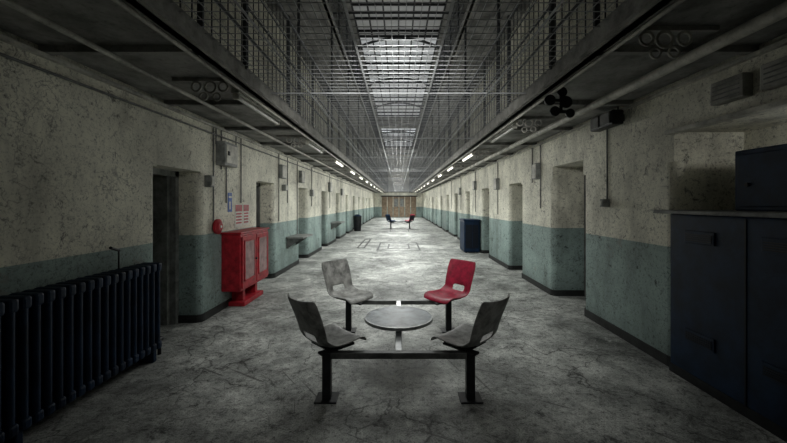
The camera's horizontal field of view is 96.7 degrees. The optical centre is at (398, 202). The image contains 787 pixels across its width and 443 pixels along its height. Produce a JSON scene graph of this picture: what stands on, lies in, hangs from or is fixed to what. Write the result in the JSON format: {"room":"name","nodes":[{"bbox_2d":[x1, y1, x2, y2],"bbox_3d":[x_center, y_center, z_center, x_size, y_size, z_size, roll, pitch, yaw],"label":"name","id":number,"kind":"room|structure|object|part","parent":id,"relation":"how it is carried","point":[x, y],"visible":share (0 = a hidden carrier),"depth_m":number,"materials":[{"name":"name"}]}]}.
{"room":"prison interior","nodes":[
{"label":"prison interior","id":0,"kind":"room"},
{"bbox_2d":[0,0,374,314],"bbox_3d":[-2.850,-2.900,17.750,0.400,9.000,42.500,0,0,0],"label":"wall","id":1,"kind":"structure","parent":0,"point":[77,162],"depth_m":3.43,"materials":[{"name":"paint"}]},
{"bbox_2d":[153,168,178,324],"bbox_3d":[-3.395,0.590,4.255,0.910,2.020,0.850,0,0,0],"label":"door","id":2,"kind":"structure","parent":1,"relation":"in","point":[166,185],"depth_m":4.57,"materials":[{"name":"black metal"}]},
{"bbox_2d":[30,217,374,426],"bbox_3d":[-2.842,1.550,17.750,0.415,0.100,42.530,0,0,0],"label":"baseboard","id":3,"kind":"structure","parent":1,"relation":"attached to","point":[202,317],"depth_m":5.23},
{"bbox_2d":[204,175,214,186],"bbox_3d":[-2.600,-0.300,4.820,0.100,0.160,0.110,0,0,0],"label":"junction box","id":4,"kind":"object","parent":1,"relation":"attached to","point":[209,180],"visible":1,"depth_m":4.77,"materials":[{"name":"beige paint"}]},
{"bbox_2d":[213,219,222,233],"bbox_3d":[-2.600,0.340,5.040,0.100,0.220,0.220,0,0,0],"label":"bell","id":5,"kind":"object","parent":1,"relation":"attached to","point":[217,225],"visible":1,"depth_m":4.98,"materials":[{"name":"red metal"}]},
{"bbox_2d":[216,141,237,167],"bbox_3d":[-2.567,-0.725,5.260,0.165,0.350,0.400,0,0,0],"label":"electrical box","id":6,"kind":"object","parent":1,"relation":"attached to","point":[226,152],"visible":1,"depth_m":5.11,"materials":[{"name":"beige paint"}]},
{"bbox_2d":[228,193,231,211],"bbox_3d":[-2.644,-0.010,5.485,0.011,0.300,0.130,0,0,0],"label":"fire extinguisher sign","id":7,"kind":"object","parent":1,"relation":"attached to","point":[229,194],"visible":1,"depth_m":5.48,"materials":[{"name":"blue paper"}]},
{"bbox_2d":[235,204,241,227],"bbox_3d":[-2.646,0.210,5.790,0.008,0.380,0.260,0,0,0],"label":"notice","id":8,"kind":"object","parent":1,"relation":"attached to","point":[238,207],"visible":1,"depth_m":5.77,"materials":[{"name":"white paper"}]},
{"bbox_2d":[243,204,248,224],"bbox_3d":[-2.646,0.200,6.065,0.008,0.360,0.230,0,0,0],"label":"notice","id":9,"kind":"object","parent":1,"relation":"attached to","point":[245,206],"visible":1,"depth_m":6.06,"materials":[{"name":"white paper"}]},
{"bbox_2d":[256,183,259,226],"bbox_3d":[-2.990,0.590,7.005,0.100,2.020,0.850,0,0,0],"label":"door","id":10,"kind":"structure","parent":1,"relation":"in","point":[257,184],"depth_m":7.36,"materials":[{"name":"grey metal"}]},
{"bbox_2d":[279,164,286,178],"bbox_3d":[-2.600,-0.700,7.850,0.100,0.300,0.300,0,0,0],"label":"junction box","id":11,"kind":"object","parent":1,"relation":"attached to","point":[282,168],"visible":1,"depth_m":7.75,"materials":[{"name":"beige paint"}]},
{"bbox_2d":[282,185,287,190],"bbox_3d":[-2.600,-0.350,8.000,0.100,0.140,0.140,0,0,0],"label":"junction box","id":12,"kind":"object","parent":1,"relation":"attached to","point":[284,187],"visible":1,"depth_m":7.93,"materials":[{"name":"beige paint"}]},
{"bbox_2d":[286,234,312,248],"bbox_3d":[-2.440,0.945,8.650,0.420,0.290,0.900,0,0,0],"label":"shelf","id":13,"kind":"object","parent":1,"relation":"attached to","point":[297,238],"visible":1,"depth_m":8.27,"materials":[{"name":"grey metal"}]},
{"bbox_2d":[299,171,304,182],"bbox_3d":[-2.600,-0.700,9.400,0.100,0.320,0.300,0,0,0],"label":"junction box","id":14,"kind":"object","parent":1,"relation":"attached to","point":[301,173],"visible":1,"depth_m":9.25,"materials":[{"name":"beige paint"}]},
{"bbox_2d":[328,182,331,191],"bbox_3d":[-2.600,-0.600,13.300,0.100,0.350,0.350,0,0,0],"label":"junction box","id":15,"kind":"object","parent":1,"relation":"attached to","point":[329,183],"visible":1,"depth_m":13.13,"materials":[{"name":"beige paint"}]},
{"bbox_2d":[331,221,344,228],"bbox_3d":[-2.440,0.905,14.100,0.420,0.290,1.000,0,0,0],"label":"shelf","id":16,"kind":"object","parent":1,"relation":"attached to","point":[335,224],"visible":1,"depth_m":13.67,"materials":[{"name":"grey metal"}]},
{"bbox_2d":[329,0,467,147],"bbox_3d":[0.000,-7.225,23.100,8.400,0.650,53.800,0,0,0],"label":"ceiling","id":17,"kind":"structure","parent":0,"point":[448,5],"depth_m":18.42,"materials":[{"name":"paint"}]},
{"bbox_2d":[381,130,415,147],"bbox_3d":[0.000,-7.400,40.230,3.560,0.120,15.540,0,0,0],"label":"window","id":18,"kind":"structure","parent":17,"relation":"attached to","point":[382,131],"depth_m":38.45,"materials":[{"name":"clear glass"}]},
{"bbox_2d":[359,35,438,115],"bbox_3d":[0.000,-7.400,22.730,3.560,0.120,14.540,0,0,0],"label":"window","id":19,"kind":"structure","parent":17,"relation":"attached to","point":[390,86],"depth_m":19.30,"materials":[{"name":"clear glass"}]},
{"bbox_2d":[350,0,447,36],"bbox_3d":[0.000,-7.400,10.230,3.560,0.120,10.540,0,0,0],"label":"window","id":20,"kind":"structure","parent":17,"relation":"attached to","point":[355,6],"depth_m":13.96,"materials":[{"name":"clear glass"}]},
{"bbox_2d":[341,12,464,147],"bbox_3d":[0.000,-6.512,25.500,5.397,1.683,40.118,0,0,0],"label":"roof truss","id":21,"kind":"object","parent":17,"relation":"attached to","point":[373,41],"visible":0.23,"depth_m":15.48,"materials":[{"name":"grey metal"}]},
{"bbox_2d":[382,155,414,192],"bbox_3d":[0.000,-4.280,44.600,8.000,6.240,11.200,0,0,0],"label":"wall","id":22,"kind":"structure","parent":0,"point":[400,174],"depth_m":50.00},
{"bbox_2d":[0,0,386,192],"bbox_3d":[-2.025,-1.200,23.245,1.250,0.180,53.490,0,0,0],"label":"walkway","id":23,"kind":"object","parent":22,"relation":"attached to","point":[104,23],"visible":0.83,"depth_m":2.79,"materials":[{"name":"paint"}]},
{"bbox_2d":[172,78,228,100],"bbox_3d":[-1.820,-1.052,3.250,0.560,0.215,0.024,0,0,0],"label":"bracket","id":24,"kind":"object","parent":23,"relation":"attached to","point":[193,80],"visible":1,"depth_m":3.24,"materials":[{"name":"metal"}]},
{"bbox_2d":[231,87,280,124],"bbox_3d":[-1.640,-1.105,4.125,0.080,0.110,1.250,0,0,0],"label":"light","id":25,"kind":"object","parent":23,"relation":"attached to","point":[238,95],"visible":0.86,"depth_m":3.90,"materials":[{"name":"beige paint"}]},
{"bbox_2d":[179,0,387,192],"bbox_3d":[-1.450,-1.860,23.250,0.046,1.200,53.500,0,0,0],"label":"railing","id":26,"kind":"object","parent":23,"relation":"on","point":[335,133],"visible":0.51,"depth_m":4.92,"materials":[{"name":"grey metal"}]},
{"bbox_2d":[276,135,306,147],"bbox_3d":[-1.820,-1.052,6.000,0.560,0.215,0.024,0,0,0],"label":"bracket","id":27,"kind":"object","parent":23,"relation":"attached to","point":[287,136],"visible":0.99,"depth_m":5.99,"materials":[{"name":"metal"}]},
{"bbox_2d":[305,138,323,153],"bbox_3d":[-1.640,-1.105,6.875,0.080,0.110,1.250,0,0,0],"label":"light","id":28,"kind":"object","parent":23,"relation":"attached to","point":[308,142],"visible":0.8,"depth_m":6.69,"materials":[{"name":"beige paint"}]},
{"bbox_2d":[315,157,334,164],"bbox_3d":[-1.820,-1.052,8.750,0.560,0.215,0.024,0,0,0],"label":"bracket","id":29,"kind":"object","parent":23,"relation":"attached to","point":[315,157],"visible":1,"depth_m":8.74,"materials":[{"name":"metal"}]},
{"bbox_2d":[333,158,343,166],"bbox_3d":[-1.640,-1.105,9.625,0.080,0.110,1.250,0,0,0],"label":"light","id":30,"kind":"object","parent":23,"relation":"attached to","point":[335,159],"visible":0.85,"depth_m":9.50,"materials":[{"name":"beige paint"}]},
{"bbox_2d":[335,168,350,173],"bbox_3d":[-1.820,-1.052,11.500,0.560,0.215,0.024,0,0,0],"label":"bracket","id":31,"kind":"object","parent":23,"relation":"attached to","point":[335,168],"visible":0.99,"depth_m":11.49,"materials":[{"name":"metal"}]},
{"bbox_2d":[0,0,786,193],"bbox_3d":[0.020,-1.070,17.750,4.320,0.080,42.500,0,0,0],"label":"beams","id":32,"kind":"structure","parent":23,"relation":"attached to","point":[779,12],"depth_m":2.65,"materials":[{"name":"grey metal"}]},
{"bbox_2d":[197,0,599,186],"bbox_3d":[0.000,-2.580,23.240,3.048,2.840,53.480,0,0,0],"label":"mesh screen","id":33,"kind":"object","parent":23,"relation":"attached to","point":[198,4],"visible":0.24,"depth_m":7.83,"materials":[{"name":"grey metal"}]},
{"bbox_2d":[264,0,388,174],"bbox_3d":[-2.025,-4.040,23.245,1.250,0.180,53.490,0,0,0],"label":"walkway","id":34,"kind":"object","parent":22,"relation":"attached to","point":[323,6],"visible":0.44,"depth_m":9.30,"materials":[{"name":"paint"}]},
{"bbox_2d":[328,0,387,170],"bbox_3d":[-1.450,-4.700,23.250,0.046,1.200,53.500,0,0,0],"label":"railing","id":35,"kind":"object","parent":34,"relation":"on","point":[335,6],"visible":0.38,"depth_m":11.08,"materials":[{"name":"grey metal"}]},
{"bbox_2d":[380,133,416,152],"bbox_3d":[-0.001,-4.587,26.700,2.959,1.274,1.448,0,0,0],"label":"footbridge","id":36,"kind":"object","parent":34,"relation":"attached to","point":[398,136],"visible":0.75,"depth_m":26.82,"materials":[{"name":"paint"}]},
{"bbox_2d":[0,34,786,233],"bbox_3d":[0.000,-0.175,17.750,5.300,1.950,42.500,0,0,0],"label":"conduit","id":37,"kind":"object","parent":22,"relation":"attached to","point":[3,38],"visible":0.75,"depth_m":3.56,"materials":[{"name":"grey metal"}]},
{"bbox_2d":[409,0,532,174],"bbox_3d":[2.025,-4.040,23.245,1.250,0.180,53.490,0,0,0],"label":"walkway","id":38,"kind":"object","parent":22,"relation":"attached to","point":[473,6],"visible":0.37,"depth_m":9.18,"materials":[{"name":"paint"}]},
{"bbox_2d":[409,0,468,170],"bbox_3d":[1.450,-4.700,23.250,0.046,1.200,53.500,0,0,0],"label":"railing","id":39,"kind":"object","parent":38,"relation":"on","point":[459,15],"visible":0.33,"depth_m":11.55,"materials":[{"name":"grey metal"}]},
{"bbox_2d":[411,0,786,192],"bbox_3d":[2.025,-1.200,23.245,1.250,0.180,53.490,0,0,0],"label":"walkway","id":40,"kind":"object","parent":22,"relation":"attached to","point":[631,60],"visible":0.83,"depth_m":2.91,"materials":[{"name":"paint"}]},
{"bbox_2d":[170,0,627,191],"bbox_3d":[0.000,-1.247,19.499,2.906,0.032,39.003,0,0,0],"label":"netting","id":41,"kind":"object","parent":40,"relation":"attached to","point":[453,2],"visible":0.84,"depth_m":3.95,"materials":[{"name":"metal"}]},
{"bbox_2d":[454,163,470,170],"bbox_3d":[1.820,-1.052,10.200,0.560,0.215,0.024,0,0,0],"label":"bracket","id":42,"kind":"object","parent":40,"relation":"attached to","point":[455,163],"visible":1,"depth_m":10.19,"materials":[{"name":"metal"}]},
{"bbox_2d":[462,150,474,161],"bbox_3d":[1.640,-1.105,8.275,0.080,0.110,1.250,0,0,0],"label":"light","id":43,"kind":"object","parent":40,"relation":"attached to","point":[470,154],"visible":0.73,"depth_m":8.13,"materials":[{"name":"beige paint"}]},
{"bbox_2d":[473,148,496,158],"bbox_3d":[1.820,-1.052,7.450,0.560,0.215,0.024,0,0,0],"label":"bracket","id":44,"kind":"object","parent":40,"relation":"attached to","point":[476,149],"visible":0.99,"depth_m":7.45,"materials":[{"name":"metal"}]},
{"bbox_2d":[490,120,517,142],"bbox_3d":[1.640,-1.105,5.525,0.080,0.110,1.250,0,0,0],"label":"light","id":45,"kind":"object","parent":40,"relation":"attached to","point":[513,125],"visible":0.78,"depth_m":5.34,"materials":[{"name":"beige paint"}]},
{"bbox_2d":[409,0,617,192],"bbox_3d":[1.450,-1.860,23.250,0.046,1.200,53.500,0,0,0],"label":"railing","id":46,"kind":"object","parent":40,"relation":"on","point":[552,6],"visible":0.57,"depth_m":4.79,"materials":[{"name":"grey metal"}]},
{"bbox_2d":[516,116,554,132],"bbox_3d":[1.820,-1.052,4.700,0.560,0.215,0.024,0,0,0],"label":"bracket","id":47,"kind":"object","parent":40,"relation":"attached to","point":[530,118],"visible":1,"depth_m":4.69,"materials":[{"name":"metal"}]},
{"bbox_2d":[544,87,574,117],"bbox_3d":[1.595,-1.003,3.470,0.300,0.315,0.020,0,0,0],"label":"plate","id":48,"kind":"object","parent":40,"relation":"attached to","point":[564,101],"visible":0.96,"depth_m":3.46,"materials":[{"name":"metal"}]},
{"bbox_2d":[638,26,719,59],"bbox_3d":[1.820,-1.052,2.300,0.560,0.215,0.024,0,0,0],"label":"bracket","id":49,"kind":"object","parent":40,"relation":"attached to","point":[668,30],"visible":0.99,"depth_m":2.29,"materials":[{"name":"metal"}]},
{"bbox_2d":[375,193,421,216],"bbox_3d":[0.000,0.220,39.065,5.900,2.760,0.270,0,0,0],"label":"wall","id":50,"kind":"structure","parent":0,"point":[394,204],"depth_m":38.95,"materials":[{"name":"brown wood"}]},
{"bbox_2d":[23,217,785,442],"bbox_3d":[0.000,1.700,17.750,8.600,0.200,43.100,0,0,0],"label":"floor","id":51,"kind":"structure","parent":0,"point":[548,373],"depth_m":3.12,"materials":[{"name":"concrete"}]},
{"bbox_2d":[0,246,162,442],"bbox_3d":[-2.535,0.994,2.313,0.200,1.213,2.814,0,0,0],"label":"radiator","id":52,"kind":"object","parent":51,"relation":"on","point":[60,341],"visible":1,"depth_m":2.62,"materials":[{"name":"black metal"}]},
{"bbox_2d":[221,227,268,305],"bbox_3d":[-2.480,1.020,5.770,0.340,1.160,1.140,0,0,0],"label":"cabinet","id":53,"kind":"object","parent":51,"relation":"on","point":[244,252],"visible":0.98,"depth_m":5.40,"materials":[{"name":"metal"}]},
{"bbox_2d":[353,214,361,230],"bbox_3d":[-2.350,1.125,20.000,0.500,0.950,0.500,0,0,0],"label":"waste bin","id":54,"kind":"object","parent":51,"relation":"on","point":[357,218],"visible":0.96,"depth_m":19.82,"materials":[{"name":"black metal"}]},
{"bbox_2d":[314,299,482,403],"bbox_3d":[0.000,1.376,3.620,1.430,0.448,1.680,0,0,0],"label":"round table","id":55,"kind":"object","parent":51,"relation":"on","point":[398,318],"visible":0.84,"depth_m":2.90,"materials":[{"name":"black metal"}]},
{"bbox_2d":[288,293,365,350],"bbox_3d":[-0.621,0.975,2.959,0.457,0.448,0.586,0,0,45],"label":"chair","id":56,"kind":"object","parent":55,"relation":"on","point":[309,320],"visible":1,"depth_m":2.80,"materials":[{"name":"grey plastic"}]},
{"bbox_3d":[-0.580,1.192,3.000,0.240,0.015,0.240,0,0,45],"label":"mounting plate","id":57,"kind":"part","parent":56,"relation":"part of","materials":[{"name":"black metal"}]},
{"bbox_2d":[322,259,372,303],"bbox_3d":[-0.664,0.975,4.437,0.586,0.448,0.457,0,0,40],"label":"chair","id":58,"kind":"object","parent":55,"relation":"on","point":[335,272],"visible":1,"depth_m":4.51,"materials":[{"name":"grey plastic"}]},
{"bbox_2d":[424,259,475,303],"bbox_3d":[0.664,0.975,4.437,0.586,0.448,0.457,0,0,-40],"label":"chair","id":59,"kind":"object","parent":55,"relation":"on","point":[461,272],"visible":1,"depth_m":4.51,"materials":[{"name":"red plastic"}]},
{"bbox_2d":[431,293,509,350],"bbox_3d":[0.621,0.975,2.959,0.457,0.448,0.586,0,0,-45],"label":"chair","id":60,"kind":"object","parent":55,"relation":"on","point":[465,336],"visible":1,"depth_m":2.80,"materials":[{"name":"grey plastic"}]},
{"bbox_3d":[0.580,1.192,3.000,0.240,0.015,0.240,0,0,-45],"label":"mounting plate","id":61,"kind":"part","parent":60,"relation":"part of","materials":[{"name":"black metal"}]},
{"bbox_2d":[389,221,410,228],"bbox_3d":[0.100,1.376,22.520,1.430,0.448,1.680,0,0,0],"label":"round table","id":62,"kind":"object","parent":51,"relation":"on","point":[396,221],"visible":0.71,"depth_m":21.76,"materials":[{"name":"black metal"}]},
{"bbox_2d":[385,215,395,221],"bbox_3d":[-0.521,0.975,21.859,0.457,0.448,0.586,0,0,45],"label":"chair","id":63,"kind":"object","parent":62,"relation":"on","point":[388,217],"visible":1,"depth_m":21.68,"materials":[{"name":"blue paint"}]},
{"bbox_2d":[405,215,414,221],"bbox_3d":[0.721,0.975,21.859,0.457,0.448,0.586,0,0,-45],"label":"chair","id":64,"kind":"object","parent":62,"relation":"on","point":[412,217],"visible":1,"depth_m":21.68,"materials":[{"name":"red plastic"}]},
{"bbox_2d":[459,218,479,252],"bbox_3d":[2.350,1.065,11.600,0.540,1.070,0.840,0,0,0],"label":"locker","id":65,"kind":"object","parent":51,"relation":"on","point":[469,227],"visible":1,"depth_m":11.20,"materials":[{"name":"blue metal"}]},
{"bbox_2d":[653,210,786,442],"bbox_3d":[2.905,0.833,2.400,0.790,1.535,2.100,0,0,0],"label":"base cabinet","id":66,"kind":"object","parent":51,"relation":"on","point":[729,267],"depth_m":2.71,"materials":[{"name":"blue metal"}]},
{"bbox_2d":[735,144,786,211],"bbox_3d":[3.065,-0.188,2.540,0.470,0.505,0.880,0,0,0],"label":"cabinet","id":67,"kind":"object","parent":66,"relation":"on","point":[760,173],"visible":1,"depth_m":2.74,"materials":[{"name":"metal"}]},
{"bbox_2d":[422,0,786,356],"bbox_3d":[2.985,-2.900,17.750,0.670,9.000,42.500,0,0,0],"label":"wall","id":68,"kind":"structure","parent":0,"point":[628,245],"depth_m":4.37,"materials":[{"name":"paint"}]},
{"bbox_2d":[472,181,476,189],"bbox_3d":[2.600,-0.600,12.000,0.100,0.300,0.250,0,0,0],"label":"junction box","id":69,"kind":"object","parent":68,"relation":"attached to","point":[474,183],"visible":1,"depth_m":11.88,"materials":[{"name":"beige paint"}]},
{"bbox_2d":[493,178,499,189],"bbox_3d":[2.600,-0.500,9.300,0.100,0.300,0.250,0,0,0],"label":"junction box","id":70,"kind":"object","parent":68,"relation":"attached to","point":[496,182],"visible":1,"depth_m":9.18,"materials":[{"name":"beige paint"}]},
{"bbox_2d":[532,163,539,178],"bbox_3d":[2.600,-0.600,6.600,0.100,0.300,0.200,0,0,0],"label":"junction box","id":71,"kind":"object","parent":68,"relation":"attached to","point":[536,166],"visible":1,"depth_m":6.50,"materials":[{"name":"beige paint"}]},
{"bbox_2d":[422,217,670,366],"bbox_3d":[2.978,1.550,17.750,0.685,0.100,42.530,0,0,0],"label":"baseboard","id":72,"kind":"structure","parent":68,"relation":"attached to","point":[653,352],"depth_m":4.63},
{"bbox_2d":[584,175,585,296],"bbox_3d":[3.240,0.490,5.520,0.100,2.220,1.000,0,0,0],"label":"door","id":73,"kind":"structure","parent":68,"relation":"in","point":[584,175],"depth_m":5.97,"materials":[{"name":"grey metal"}]},
{"bbox_2d":[600,199,609,206],"bbox_3d":[2.600,0.000,4.420,0.100,0.100,0.080,0,0,0],"label":"junction box","id":74,"kind":"object","parent":68,"relation":"attached to","point":[603,202],"visible":1,"depth_m":4.38,"materials":[{"name":"beige paint"}]},
{"bbox_2d":[590,109,624,131],"bbox_3d":[2.533,-0.985,4.215,0.235,0.170,0.470,0,0,0],"label":"floodlight","id":75,"kind":"object","parent":68,"relation":"attached to","point":[615,117],"visible":1,"depth_m":4.08,"materials":[{"name":"black metal"}]},
{"bbox_2d":[664,98,786,134],"bbox_3d":[2.620,-0.680,2.400,0.080,0.040,2.000,0,0,0],"label":"trim","id":76,"kind":"structure","parent":68,"relation":"attached to","point":[781,103],"depth_m":2.72,"materials":[{"name":"beige paint"}]},
{"bbox_2d":[710,72,752,105],"bbox_3d":[2.607,-0.890,2.750,0.085,0.180,0.280,0,0,0],"label":"air vent","id":77,"kind":"object","parent":68,"relation":"in","point":[739,86],"visible":1,"depth_m":2.70,"materials":[{"name":"metal"}]},
{"bbox_2d":[760,56,786,89],"bbox_3d":[2.607,-0.890,2.350,0.085,0.180,0.280,0,0,0],"label":"air vent","id":78,"kind":"object","parent":68,"relation":"in","point":[773,74],"visible":1,"depth_m":2.40,"materials":[{"name":"metal"}]},
{"bbox_2d":[744,124,786,149],"bbox_3d":[3.370,0.250,2.400,0.100,2.700,2.400,0,0,0],"label":"wall","id":79,"kind":"structure","parent":0,"point":[774,135],"depth_m":3.16,"materials":[{"name":"paint"}]}
]}

